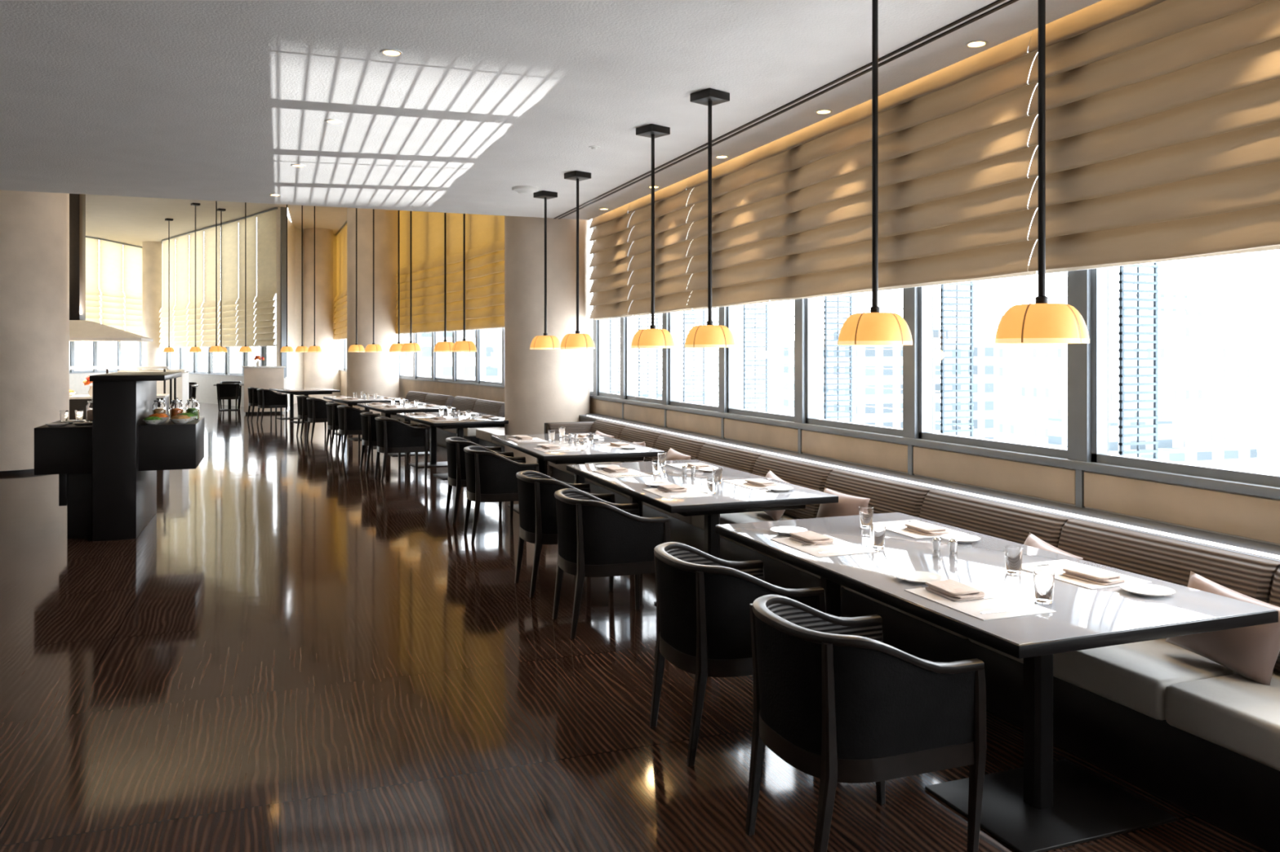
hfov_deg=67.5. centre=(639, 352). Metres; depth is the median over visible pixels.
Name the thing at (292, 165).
recessed light
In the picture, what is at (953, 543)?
salt shaker
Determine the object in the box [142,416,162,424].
serving bowl
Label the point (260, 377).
counter
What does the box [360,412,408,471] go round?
dining chair
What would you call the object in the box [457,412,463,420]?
water glass
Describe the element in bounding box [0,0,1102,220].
ceiling
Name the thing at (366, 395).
water glass
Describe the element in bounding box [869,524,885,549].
water glass
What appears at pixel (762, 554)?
seat cushion
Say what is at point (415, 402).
water glass
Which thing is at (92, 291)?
blind
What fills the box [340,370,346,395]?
wall
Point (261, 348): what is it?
window
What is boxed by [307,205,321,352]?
pendant lamp
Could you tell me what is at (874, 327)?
pendant lamp
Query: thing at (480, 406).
cushion
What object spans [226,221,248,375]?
window
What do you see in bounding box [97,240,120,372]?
window
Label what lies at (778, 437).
wall panel
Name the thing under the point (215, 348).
pendant lamp
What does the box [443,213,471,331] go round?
blind
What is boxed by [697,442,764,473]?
cushion
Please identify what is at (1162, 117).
blind
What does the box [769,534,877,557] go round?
placemat
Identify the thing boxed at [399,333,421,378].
window
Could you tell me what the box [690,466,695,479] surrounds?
salt shaker
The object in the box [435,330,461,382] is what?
window
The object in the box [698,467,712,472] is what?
plate
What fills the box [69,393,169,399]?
countertop
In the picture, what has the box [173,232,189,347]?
blind
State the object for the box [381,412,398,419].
seat cushion
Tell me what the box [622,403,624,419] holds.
trim
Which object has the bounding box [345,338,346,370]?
window
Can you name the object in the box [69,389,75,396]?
serving bowl
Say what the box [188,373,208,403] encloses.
wall
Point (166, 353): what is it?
window
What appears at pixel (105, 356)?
window
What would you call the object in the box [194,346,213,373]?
window
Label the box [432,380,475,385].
trim
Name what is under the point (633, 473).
placemat
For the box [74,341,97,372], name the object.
window
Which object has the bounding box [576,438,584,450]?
water glass
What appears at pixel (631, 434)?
cushion
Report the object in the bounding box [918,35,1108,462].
window
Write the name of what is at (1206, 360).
office tower
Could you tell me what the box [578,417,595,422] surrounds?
trim
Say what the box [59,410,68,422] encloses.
water glass
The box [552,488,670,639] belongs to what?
dining chair
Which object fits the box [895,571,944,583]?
plate
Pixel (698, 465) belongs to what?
napkin
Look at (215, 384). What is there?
bistro table
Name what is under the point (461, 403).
cushion
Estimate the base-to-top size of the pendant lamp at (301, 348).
4.040 m
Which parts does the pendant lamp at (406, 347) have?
rod, lamp shade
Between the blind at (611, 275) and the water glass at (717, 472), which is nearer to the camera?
the water glass at (717, 472)
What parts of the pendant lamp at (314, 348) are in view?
rod, lamp shade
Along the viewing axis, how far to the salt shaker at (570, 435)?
9.58 m
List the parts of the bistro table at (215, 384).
leg, plate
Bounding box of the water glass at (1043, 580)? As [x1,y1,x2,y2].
[1032,570,1054,604]
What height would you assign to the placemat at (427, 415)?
0.003 m
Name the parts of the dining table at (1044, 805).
leg, leg, plate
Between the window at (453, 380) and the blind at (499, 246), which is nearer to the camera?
the blind at (499, 246)
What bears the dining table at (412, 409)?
on the floor
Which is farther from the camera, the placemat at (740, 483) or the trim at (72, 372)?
the trim at (72, 372)
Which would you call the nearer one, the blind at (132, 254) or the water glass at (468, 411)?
the water glass at (468, 411)
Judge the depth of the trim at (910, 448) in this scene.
6.46 m
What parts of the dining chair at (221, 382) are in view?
rail, leg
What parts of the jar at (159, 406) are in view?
lid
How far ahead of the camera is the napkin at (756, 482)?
6.43 m
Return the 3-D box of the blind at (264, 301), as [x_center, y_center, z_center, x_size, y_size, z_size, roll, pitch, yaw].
[-10.623,-2.107,27.162,0.138,3.865,1.547,0,0,-41]
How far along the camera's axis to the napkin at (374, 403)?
16.54 m
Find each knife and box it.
[670,494,700,497]
[817,549,858,553]
[879,520,911,524]
[1026,562,1066,567]
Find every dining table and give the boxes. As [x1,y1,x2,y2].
[269,387,340,422]
[323,395,408,440]
[356,401,456,456]
[396,411,508,479]
[491,432,665,512]
[566,459,838,604]
[715,512,1278,851]
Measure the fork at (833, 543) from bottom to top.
0.003 m
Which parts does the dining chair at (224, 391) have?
leg, rail, seat rail, backrest, leg, leg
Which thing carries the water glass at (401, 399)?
on the dining table at (412, 409)
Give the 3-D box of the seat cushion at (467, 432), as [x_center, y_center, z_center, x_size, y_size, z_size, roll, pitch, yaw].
[-2.822,1.274,16.035,0.560,0.148,1.342,0,0,-27]
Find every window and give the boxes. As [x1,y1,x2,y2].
[69,341,74,373]
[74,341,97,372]
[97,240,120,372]
[120,244,142,370]
[165,352,170,368]
[167,347,184,368]
[180,347,198,373]
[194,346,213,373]
[209,346,230,374]
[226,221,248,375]
[244,215,266,366]
[262,207,287,377]
[340,339,345,370]
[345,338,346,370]
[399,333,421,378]
[402,333,404,375]
[416,331,440,380]
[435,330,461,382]
[455,328,485,383]
[479,328,504,386]
[589,226,606,395]
[598,210,661,399]
[626,207,707,404]
[669,294,770,413]
[727,297,853,423]
[805,285,973,439]
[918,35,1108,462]
[1091,262,1279,487]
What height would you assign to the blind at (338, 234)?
3.615 m
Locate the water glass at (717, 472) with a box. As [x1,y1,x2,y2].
[711,466,723,484]
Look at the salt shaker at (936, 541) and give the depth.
4.19 m
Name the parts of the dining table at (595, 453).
plate, leg, leg, under frame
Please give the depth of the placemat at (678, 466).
7.60 m
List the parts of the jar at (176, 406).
lid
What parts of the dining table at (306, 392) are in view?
plate, leg, plate, under frame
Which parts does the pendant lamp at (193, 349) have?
rod, lamp shade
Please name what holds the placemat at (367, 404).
on the dining table at (412, 409)
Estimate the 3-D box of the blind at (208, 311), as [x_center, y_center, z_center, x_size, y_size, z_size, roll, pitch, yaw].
[-13.655,-2.107,30.502,0.138,3.865,1.465,0,0,-43]
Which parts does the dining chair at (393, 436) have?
leg, leg, backrest, rail, seat rail, leg, leg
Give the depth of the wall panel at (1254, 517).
4.49 m
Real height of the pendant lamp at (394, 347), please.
4.040 m
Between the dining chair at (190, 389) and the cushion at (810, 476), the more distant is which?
the dining chair at (190, 389)
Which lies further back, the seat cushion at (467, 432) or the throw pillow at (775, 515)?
the seat cushion at (467, 432)
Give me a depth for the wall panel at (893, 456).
7.06 m
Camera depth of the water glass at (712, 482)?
6.08 m
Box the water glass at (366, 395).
[364,394,368,399]
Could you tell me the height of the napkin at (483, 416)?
0.032 m
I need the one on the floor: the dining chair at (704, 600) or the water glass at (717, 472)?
the dining chair at (704, 600)
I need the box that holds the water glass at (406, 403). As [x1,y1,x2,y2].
[404,401,409,408]
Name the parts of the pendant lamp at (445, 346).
lamp shade, rod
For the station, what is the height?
1.450 m
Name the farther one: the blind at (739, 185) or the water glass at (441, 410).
the water glass at (441, 410)
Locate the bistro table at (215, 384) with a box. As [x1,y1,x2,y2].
[213,383,244,410]
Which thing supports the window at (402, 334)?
in the wall
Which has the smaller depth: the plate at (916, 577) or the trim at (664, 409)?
the plate at (916, 577)
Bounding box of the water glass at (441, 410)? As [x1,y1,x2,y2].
[439,408,444,415]
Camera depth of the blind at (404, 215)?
21.53 m
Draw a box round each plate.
[44,422,68,426]
[62,420,84,424]
[72,422,92,425]
[488,417,500,419]
[537,444,555,446]
[584,436,601,439]
[595,464,618,469]
[619,445,639,449]
[644,481,672,487]
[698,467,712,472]
[765,485,793,492]
[770,526,808,535]
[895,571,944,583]
[940,533,980,543]
[1120,582,1175,597]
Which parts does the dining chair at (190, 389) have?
backrest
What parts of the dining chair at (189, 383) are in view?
leg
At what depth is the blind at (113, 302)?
34.53 m
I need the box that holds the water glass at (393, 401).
[391,398,395,404]
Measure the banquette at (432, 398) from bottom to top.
0.835 m
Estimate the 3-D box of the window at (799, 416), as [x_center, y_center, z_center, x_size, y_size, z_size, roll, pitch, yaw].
[1.302,-0.405,8.585,0.538,2.790,1.525,0,0,-21]
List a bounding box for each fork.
[801,542,837,546]
[950,596,995,602]
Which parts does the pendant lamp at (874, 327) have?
rod, lamp shade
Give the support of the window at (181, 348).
in the wall at (202, 391)
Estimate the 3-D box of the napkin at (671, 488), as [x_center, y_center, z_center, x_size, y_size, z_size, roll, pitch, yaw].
[0.209,0.882,6.233,0.144,0.032,0.211,0,0,-25]
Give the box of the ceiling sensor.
[588,146,599,150]
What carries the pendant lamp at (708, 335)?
hanging from the ceiling at (219, 100)
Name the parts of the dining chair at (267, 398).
leg, leg, backrest, seat rail, rail, leg, leg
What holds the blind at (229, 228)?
attached to the window at (227, 348)
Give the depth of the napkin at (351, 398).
18.30 m
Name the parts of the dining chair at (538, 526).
leg, leg, seat rail, backrest, rail, leg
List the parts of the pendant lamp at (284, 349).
rod, lamp shade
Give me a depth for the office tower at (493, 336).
176.93 m
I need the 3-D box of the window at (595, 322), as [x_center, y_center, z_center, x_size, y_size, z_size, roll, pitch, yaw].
[-0.789,-1.735,13.498,0.150,4.630,1.352,0,0,-24]
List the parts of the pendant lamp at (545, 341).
lamp shade, rod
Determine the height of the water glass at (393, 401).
0.106 m
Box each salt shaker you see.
[568,433,572,442]
[573,434,577,443]
[681,465,687,478]
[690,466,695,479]
[932,537,941,558]
[948,538,957,559]
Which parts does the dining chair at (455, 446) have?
leg, leg, seat rail, backrest, rail, leg, leg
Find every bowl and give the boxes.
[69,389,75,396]
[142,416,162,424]
[148,413,170,422]
[169,414,191,423]
[177,413,196,422]
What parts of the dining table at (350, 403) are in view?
plate, under frame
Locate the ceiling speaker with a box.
[511,186,538,195]
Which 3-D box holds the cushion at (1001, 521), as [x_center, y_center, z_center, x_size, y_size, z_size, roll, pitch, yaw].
[1.877,1.006,5.178,0.232,0.383,1.054,0,0,-21]
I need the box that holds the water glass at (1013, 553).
[1004,545,1023,574]
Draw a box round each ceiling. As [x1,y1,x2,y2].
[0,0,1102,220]
[85,194,346,246]
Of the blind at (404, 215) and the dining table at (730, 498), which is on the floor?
the dining table at (730, 498)
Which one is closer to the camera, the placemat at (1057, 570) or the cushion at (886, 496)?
the placemat at (1057, 570)
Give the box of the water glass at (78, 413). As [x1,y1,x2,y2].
[75,409,83,420]
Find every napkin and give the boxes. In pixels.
[349,397,358,399]
[372,402,382,404]
[386,405,396,408]
[413,412,426,415]
[432,417,446,420]
[481,415,495,418]
[515,435,533,439]
[541,444,560,449]
[577,433,594,438]
[602,466,628,472]
[609,441,631,447]
[657,484,687,493]
[686,462,711,469]
[745,479,777,487]
[789,530,834,545]
[904,522,950,536]
[924,579,985,600]
[1062,565,1126,585]
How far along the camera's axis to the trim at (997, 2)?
6.22 m
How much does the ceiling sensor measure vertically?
0.020 m
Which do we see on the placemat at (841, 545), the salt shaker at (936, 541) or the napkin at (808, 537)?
the napkin at (808, 537)
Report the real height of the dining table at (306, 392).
0.750 m
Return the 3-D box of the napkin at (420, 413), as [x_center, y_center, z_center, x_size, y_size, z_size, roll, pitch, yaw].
[-3.165,0.882,13.805,0.144,0.032,0.211,0,0,-28]
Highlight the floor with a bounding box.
[0,401,1267,851]
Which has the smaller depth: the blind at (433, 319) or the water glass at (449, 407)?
the water glass at (449, 407)
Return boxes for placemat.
[367,404,391,405]
[381,407,404,408]
[409,413,437,416]
[429,418,458,421]
[507,437,547,442]
[533,446,577,453]
[565,435,602,438]
[592,468,652,478]
[595,442,636,448]
[642,486,712,498]
[666,462,715,471]
[722,478,791,488]
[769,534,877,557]
[872,520,968,538]
[904,582,1056,621]
[1022,559,1151,589]
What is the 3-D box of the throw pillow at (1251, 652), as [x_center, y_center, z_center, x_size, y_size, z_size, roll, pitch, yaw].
[2.236,1.045,3.639,0.175,0.347,0.459,0,0,-24]
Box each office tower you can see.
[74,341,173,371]
[404,328,502,382]
[611,390,711,404]
[779,326,997,439]
[997,293,1255,448]
[1005,415,1257,471]
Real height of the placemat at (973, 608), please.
0.003 m
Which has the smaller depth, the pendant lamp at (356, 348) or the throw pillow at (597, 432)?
the throw pillow at (597, 432)
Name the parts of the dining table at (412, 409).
under frame, leg, plate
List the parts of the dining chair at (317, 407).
leg, leg, backrest, seat rail, rail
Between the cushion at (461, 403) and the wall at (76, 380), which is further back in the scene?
the wall at (76, 380)
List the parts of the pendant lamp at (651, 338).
lamp shade, rod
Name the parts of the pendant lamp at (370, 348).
lamp shade, rod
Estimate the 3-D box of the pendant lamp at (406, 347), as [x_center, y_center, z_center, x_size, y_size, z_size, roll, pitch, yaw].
[-3.774,-2.030,15.781,0.301,4.040,0.301,0,0,-41]
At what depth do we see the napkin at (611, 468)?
7.17 m
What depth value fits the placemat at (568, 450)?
8.81 m
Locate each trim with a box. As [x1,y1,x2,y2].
[69,372,96,373]
[207,373,242,376]
[399,377,432,381]
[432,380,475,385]
[475,383,504,387]
[553,0,1018,219]
[578,413,1279,561]
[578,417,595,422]
[593,395,1279,499]
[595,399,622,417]
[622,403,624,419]
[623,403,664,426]
[664,408,667,427]
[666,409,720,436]
[720,417,724,438]
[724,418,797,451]
[797,428,803,453]
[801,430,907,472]
[907,444,914,475]
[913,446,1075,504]
[1075,469,1084,508]
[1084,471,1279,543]
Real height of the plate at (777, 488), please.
0.017 m
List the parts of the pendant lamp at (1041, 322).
rod, lamp shade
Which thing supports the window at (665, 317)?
in the wall at (1202, 530)
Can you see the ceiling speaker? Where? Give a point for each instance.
(526, 190)
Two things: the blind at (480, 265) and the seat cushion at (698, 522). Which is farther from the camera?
the blind at (480, 265)
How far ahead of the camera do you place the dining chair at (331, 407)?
16.04 m
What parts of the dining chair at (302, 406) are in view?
leg, leg, backrest, seat rail, rail, leg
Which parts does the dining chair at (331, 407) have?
leg, leg, backrest, seat rail, rail, leg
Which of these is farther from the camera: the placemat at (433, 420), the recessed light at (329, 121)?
the placemat at (433, 420)
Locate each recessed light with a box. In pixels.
[291,164,305,167]
[325,119,342,124]
[380,48,402,56]
[715,155,728,158]
[814,109,832,114]
[964,40,988,48]
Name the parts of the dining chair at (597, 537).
leg, leg, seat rail, backrest, rail, leg, leg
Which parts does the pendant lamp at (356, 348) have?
rod, lamp shade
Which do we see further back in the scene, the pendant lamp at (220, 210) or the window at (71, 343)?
the window at (71, 343)
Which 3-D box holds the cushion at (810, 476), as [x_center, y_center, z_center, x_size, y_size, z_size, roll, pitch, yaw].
[1.129,1.006,7.169,0.232,0.383,1.054,0,0,-21]
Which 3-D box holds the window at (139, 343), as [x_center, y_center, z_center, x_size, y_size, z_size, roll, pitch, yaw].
[-19.232,-1.685,36.120,0.150,4.730,1.504,0,0,1]
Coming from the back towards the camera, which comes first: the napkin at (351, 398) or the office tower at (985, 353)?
the office tower at (985, 353)
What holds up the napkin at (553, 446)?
on the placemat at (568, 450)
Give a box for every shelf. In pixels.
[69,366,168,369]
[88,372,182,381]
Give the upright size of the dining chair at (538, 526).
0.798 m
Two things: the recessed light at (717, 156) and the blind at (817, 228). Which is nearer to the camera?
the blind at (817, 228)
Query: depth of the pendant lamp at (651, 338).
7.37 m
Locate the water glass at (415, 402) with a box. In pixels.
[413,400,418,406]
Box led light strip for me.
[586,415,1279,559]
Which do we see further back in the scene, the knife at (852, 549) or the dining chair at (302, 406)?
the dining chair at (302, 406)
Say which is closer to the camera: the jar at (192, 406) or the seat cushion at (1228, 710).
the seat cushion at (1228, 710)
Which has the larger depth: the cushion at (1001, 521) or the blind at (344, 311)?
the blind at (344, 311)
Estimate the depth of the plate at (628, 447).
8.98 m
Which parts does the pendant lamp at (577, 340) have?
rod, lamp shade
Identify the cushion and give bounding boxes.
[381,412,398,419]
[398,417,424,425]
[405,391,427,402]
[424,393,453,412]
[444,426,499,436]
[451,395,477,411]
[472,399,504,417]
[475,427,504,442]
[491,432,504,446]
[548,461,574,475]
[590,419,628,439]
[618,426,663,462]
[643,502,692,524]
[651,433,708,461]
[692,511,796,551]
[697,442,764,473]
[751,454,835,519]
[755,550,842,586]
[822,469,933,517]
[842,586,968,639]
[919,489,1073,548]
[968,638,1236,719]
[1057,519,1279,603]
[1164,671,1279,771]
[1268,566,1279,673]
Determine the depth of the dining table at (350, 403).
18.29 m
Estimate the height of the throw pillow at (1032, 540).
0.325 m
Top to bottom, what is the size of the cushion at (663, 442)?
0.383 m
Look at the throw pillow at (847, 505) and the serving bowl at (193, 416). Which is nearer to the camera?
the throw pillow at (847, 505)
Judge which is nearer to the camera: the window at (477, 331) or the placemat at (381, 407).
the placemat at (381, 407)
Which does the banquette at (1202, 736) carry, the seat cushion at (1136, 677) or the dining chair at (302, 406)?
the seat cushion at (1136, 677)
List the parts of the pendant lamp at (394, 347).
lamp shade, rod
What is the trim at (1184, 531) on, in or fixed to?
attached to the wall at (1202, 530)
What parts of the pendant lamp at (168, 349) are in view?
rod, lamp shade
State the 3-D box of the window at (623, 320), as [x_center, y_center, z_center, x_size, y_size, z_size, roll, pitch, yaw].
[-0.155,-0.405,12.460,0.538,2.790,1.165,0,0,-21]
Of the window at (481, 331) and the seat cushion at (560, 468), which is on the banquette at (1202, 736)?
the seat cushion at (560, 468)
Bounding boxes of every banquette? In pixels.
[381,391,453,426]
[424,395,504,448]
[475,427,504,452]
[544,419,1279,851]
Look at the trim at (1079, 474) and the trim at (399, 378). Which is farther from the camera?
the trim at (399, 378)
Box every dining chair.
[188,382,196,399]
[188,384,192,399]
[216,383,239,412]
[219,381,241,408]
[247,387,276,421]
[256,388,288,423]
[296,395,331,437]
[306,397,343,441]
[325,402,366,451]
[337,404,380,457]
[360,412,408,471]
[374,416,428,480]
[444,436,514,524]
[463,445,539,543]
[514,470,615,597]
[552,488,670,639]
[649,542,826,767]
[745,594,986,851]
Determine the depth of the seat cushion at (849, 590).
4.93 m
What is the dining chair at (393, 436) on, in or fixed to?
on the floor
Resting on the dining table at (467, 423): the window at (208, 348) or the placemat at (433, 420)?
the placemat at (433, 420)
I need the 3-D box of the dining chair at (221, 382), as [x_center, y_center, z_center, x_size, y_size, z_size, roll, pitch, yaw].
[-12.065,1.251,28.249,0.602,0.798,0.615,0,0,-21]
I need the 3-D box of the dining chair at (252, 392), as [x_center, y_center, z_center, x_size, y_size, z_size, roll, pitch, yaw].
[-9.267,1.251,23.447,0.615,0.798,0.602,0,0,-34]
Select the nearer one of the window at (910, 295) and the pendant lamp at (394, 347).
the window at (910, 295)
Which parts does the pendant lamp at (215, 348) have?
rod, lamp shade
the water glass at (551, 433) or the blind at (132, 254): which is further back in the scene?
the blind at (132, 254)
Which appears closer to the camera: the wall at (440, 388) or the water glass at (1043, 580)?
the water glass at (1043, 580)
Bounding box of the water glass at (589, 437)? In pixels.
[586,434,593,445]
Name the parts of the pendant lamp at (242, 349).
rod, lamp shade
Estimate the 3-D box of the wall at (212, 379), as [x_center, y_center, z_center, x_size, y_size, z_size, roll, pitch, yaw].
[-12.970,1.180,30.141,0.140,0.940,2.991,0,0,-43]
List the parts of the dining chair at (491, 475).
leg, leg, seat rail, backrest, rail, leg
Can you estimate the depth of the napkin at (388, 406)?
15.58 m
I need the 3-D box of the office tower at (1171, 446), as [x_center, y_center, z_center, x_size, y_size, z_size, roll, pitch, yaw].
[54.691,49.650,110.295,22.000,84.000,18.000,0,0,-21]
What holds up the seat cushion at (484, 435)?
on the banquette at (484, 435)
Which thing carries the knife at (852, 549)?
on the placemat at (841, 545)
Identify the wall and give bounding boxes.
[69,373,94,394]
[94,372,115,375]
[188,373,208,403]
[208,374,243,407]
[243,376,287,412]
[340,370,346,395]
[399,378,478,399]
[478,385,504,427]
[589,397,596,413]
[596,399,1279,546]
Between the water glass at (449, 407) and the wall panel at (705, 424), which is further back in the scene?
the water glass at (449, 407)
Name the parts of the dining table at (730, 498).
leg, leg, under frame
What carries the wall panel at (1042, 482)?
attached to the wall at (1202, 530)
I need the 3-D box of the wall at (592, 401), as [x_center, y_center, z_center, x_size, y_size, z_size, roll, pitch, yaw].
[-1.065,1.130,14.186,0.140,1.040,2.764,0,0,-24]
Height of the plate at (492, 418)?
0.017 m
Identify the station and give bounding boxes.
[34,372,204,542]
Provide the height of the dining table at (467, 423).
0.750 m
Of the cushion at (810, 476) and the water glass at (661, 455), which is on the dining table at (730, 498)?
the water glass at (661, 455)
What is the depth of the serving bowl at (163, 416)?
8.98 m
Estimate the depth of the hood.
15.09 m
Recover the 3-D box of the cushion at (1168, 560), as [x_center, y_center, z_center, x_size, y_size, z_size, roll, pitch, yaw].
[2.252,1.006,4.182,0.232,0.383,1.054,0,0,-21]
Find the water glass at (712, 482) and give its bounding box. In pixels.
[706,476,717,494]
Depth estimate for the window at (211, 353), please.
30.12 m
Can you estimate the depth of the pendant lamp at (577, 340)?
9.23 m
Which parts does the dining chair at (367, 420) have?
leg, leg, backrest, seat rail, rail, leg, leg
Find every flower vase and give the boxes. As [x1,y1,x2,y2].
[82,375,93,395]
[253,355,264,366]
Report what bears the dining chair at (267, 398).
on the floor
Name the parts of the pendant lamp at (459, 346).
rod, lamp shade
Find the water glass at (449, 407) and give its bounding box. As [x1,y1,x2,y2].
[446,405,452,413]
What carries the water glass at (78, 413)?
on the station
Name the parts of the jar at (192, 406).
lid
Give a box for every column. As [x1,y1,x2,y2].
[0,190,69,475]
[142,241,165,369]
[303,227,333,402]
[346,208,399,415]
[504,215,589,463]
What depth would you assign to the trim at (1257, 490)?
5.46 m
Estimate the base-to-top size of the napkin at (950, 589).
0.032 m
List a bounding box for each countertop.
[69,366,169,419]
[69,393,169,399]
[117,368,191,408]
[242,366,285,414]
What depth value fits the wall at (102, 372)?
34.19 m
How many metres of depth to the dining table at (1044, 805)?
3.46 m
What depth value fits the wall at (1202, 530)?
5.51 m
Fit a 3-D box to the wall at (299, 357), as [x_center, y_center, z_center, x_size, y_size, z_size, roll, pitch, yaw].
[-10.820,-1.200,32.045,0.150,5.700,2.121,0,0,24]
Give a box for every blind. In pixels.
[85,235,101,323]
[98,238,124,330]
[122,243,142,336]
[158,241,162,347]
[160,236,175,347]
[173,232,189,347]
[186,227,204,347]
[201,223,220,346]
[217,218,239,346]
[235,213,257,346]
[253,207,277,346]
[333,230,340,340]
[337,225,344,339]
[341,221,346,339]
[395,210,408,333]
[404,210,426,333]
[422,212,448,332]
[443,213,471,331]
[466,213,496,329]
[491,215,504,328]
[589,202,634,319]
[627,177,693,315]
[686,143,771,310]
[762,99,871,302]
[866,30,1037,290]
[1027,0,1279,273]
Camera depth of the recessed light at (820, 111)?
6.90 m
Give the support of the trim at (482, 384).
on the wall at (485, 393)
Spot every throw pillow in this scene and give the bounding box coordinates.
[595,430,613,438]
[624,441,645,462]
[666,448,690,460]
[764,470,791,520]
[816,487,870,518]
[1023,532,1083,559]
[1164,570,1279,685]
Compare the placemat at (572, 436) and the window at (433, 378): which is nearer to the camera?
the placemat at (572, 436)
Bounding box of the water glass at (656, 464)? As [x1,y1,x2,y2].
[652,458,662,474]
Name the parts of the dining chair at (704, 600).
leg, leg, seat rail, backrest, rail, leg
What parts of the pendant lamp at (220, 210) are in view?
rod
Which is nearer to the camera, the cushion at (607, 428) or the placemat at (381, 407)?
the cushion at (607, 428)
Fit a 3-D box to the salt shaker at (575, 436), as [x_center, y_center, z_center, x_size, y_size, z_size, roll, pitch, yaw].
[-0.640,0.855,9.561,0.038,0.089,0.038,0,0,-21]
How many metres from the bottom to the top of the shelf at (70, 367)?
0.040 m
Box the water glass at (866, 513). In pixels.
[858,506,873,528]
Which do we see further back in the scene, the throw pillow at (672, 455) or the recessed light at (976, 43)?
the throw pillow at (672, 455)
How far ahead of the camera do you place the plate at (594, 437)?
9.95 m
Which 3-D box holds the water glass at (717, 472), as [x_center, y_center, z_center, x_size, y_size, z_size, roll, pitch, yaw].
[0.534,0.847,6.597,0.074,0.106,0.074,0,0,-21]
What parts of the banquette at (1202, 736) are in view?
panel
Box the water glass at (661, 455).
[657,452,666,466]
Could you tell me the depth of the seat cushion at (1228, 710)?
3.31 m
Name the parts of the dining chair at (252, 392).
leg, leg, seat rail, backrest, leg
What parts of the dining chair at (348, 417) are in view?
leg, leg, seat rail, backrest, rail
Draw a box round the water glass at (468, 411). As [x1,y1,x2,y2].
[466,409,471,417]
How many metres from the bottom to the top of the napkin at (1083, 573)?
0.032 m
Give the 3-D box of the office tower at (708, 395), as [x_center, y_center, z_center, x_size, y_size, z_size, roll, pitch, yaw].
[3.387,49.150,161.520,26.000,85.000,26.000,0,0,-21]
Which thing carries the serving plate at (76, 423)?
on the station
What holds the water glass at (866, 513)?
on the dining table at (1044, 805)
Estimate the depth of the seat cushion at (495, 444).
14.16 m
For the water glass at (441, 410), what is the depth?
13.70 m
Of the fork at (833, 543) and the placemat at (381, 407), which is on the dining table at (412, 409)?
the placemat at (381, 407)
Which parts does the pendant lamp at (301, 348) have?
rod, lamp shade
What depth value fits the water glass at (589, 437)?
9.29 m
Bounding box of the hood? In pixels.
[69,193,153,342]
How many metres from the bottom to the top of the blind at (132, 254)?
3.475 m
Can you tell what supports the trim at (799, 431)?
attached to the wall at (1202, 530)
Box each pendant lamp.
[163,218,174,352]
[189,202,201,352]
[208,200,223,352]
[217,208,227,352]
[239,202,252,352]
[280,204,293,352]
[295,205,308,352]
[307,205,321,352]
[347,208,364,352]
[364,208,382,351]
[389,210,404,351]
[400,210,421,351]
[433,213,453,351]
[451,213,476,351]
[529,190,560,349]
[560,170,595,349]
[631,124,675,348]
[684,88,735,347]
[837,0,912,345]
[995,0,1089,343]
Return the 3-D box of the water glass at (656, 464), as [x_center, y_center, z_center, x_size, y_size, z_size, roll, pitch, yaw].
[0.125,0.847,7.107,0.074,0.106,0.074,0,0,-21]
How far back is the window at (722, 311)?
9.97 m
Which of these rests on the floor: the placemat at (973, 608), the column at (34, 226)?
the column at (34, 226)
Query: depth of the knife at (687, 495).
5.99 m
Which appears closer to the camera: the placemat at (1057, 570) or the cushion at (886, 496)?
the placemat at (1057, 570)
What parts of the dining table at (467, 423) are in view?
plate, leg, plate, under frame, leg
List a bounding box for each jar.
[85,399,92,422]
[152,398,166,414]
[169,397,183,420]
[185,397,199,420]
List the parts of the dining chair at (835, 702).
leg, leg, backrest, seat rail, rail, leg, leg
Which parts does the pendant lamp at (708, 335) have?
rod, lamp shade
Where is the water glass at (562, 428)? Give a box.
[558,426,565,436]
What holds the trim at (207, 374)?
on the wall at (212, 379)
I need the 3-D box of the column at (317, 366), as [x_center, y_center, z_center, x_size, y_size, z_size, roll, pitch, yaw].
[-10.602,-1.200,31.590,0.960,5.700,0.960,0,0,-21]
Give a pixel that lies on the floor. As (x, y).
(300, 649)
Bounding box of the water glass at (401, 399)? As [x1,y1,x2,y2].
[399,397,404,403]
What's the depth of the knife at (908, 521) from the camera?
5.03 m
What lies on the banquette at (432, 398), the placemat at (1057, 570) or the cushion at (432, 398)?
the cushion at (432, 398)
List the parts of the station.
shelf post, shelf post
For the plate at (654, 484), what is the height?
0.017 m
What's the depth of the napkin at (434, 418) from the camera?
12.80 m
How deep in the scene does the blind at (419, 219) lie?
20.65 m
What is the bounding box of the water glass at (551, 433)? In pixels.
[547,430,555,440]
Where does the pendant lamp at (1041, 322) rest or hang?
hanging from the ceiling at (219, 100)

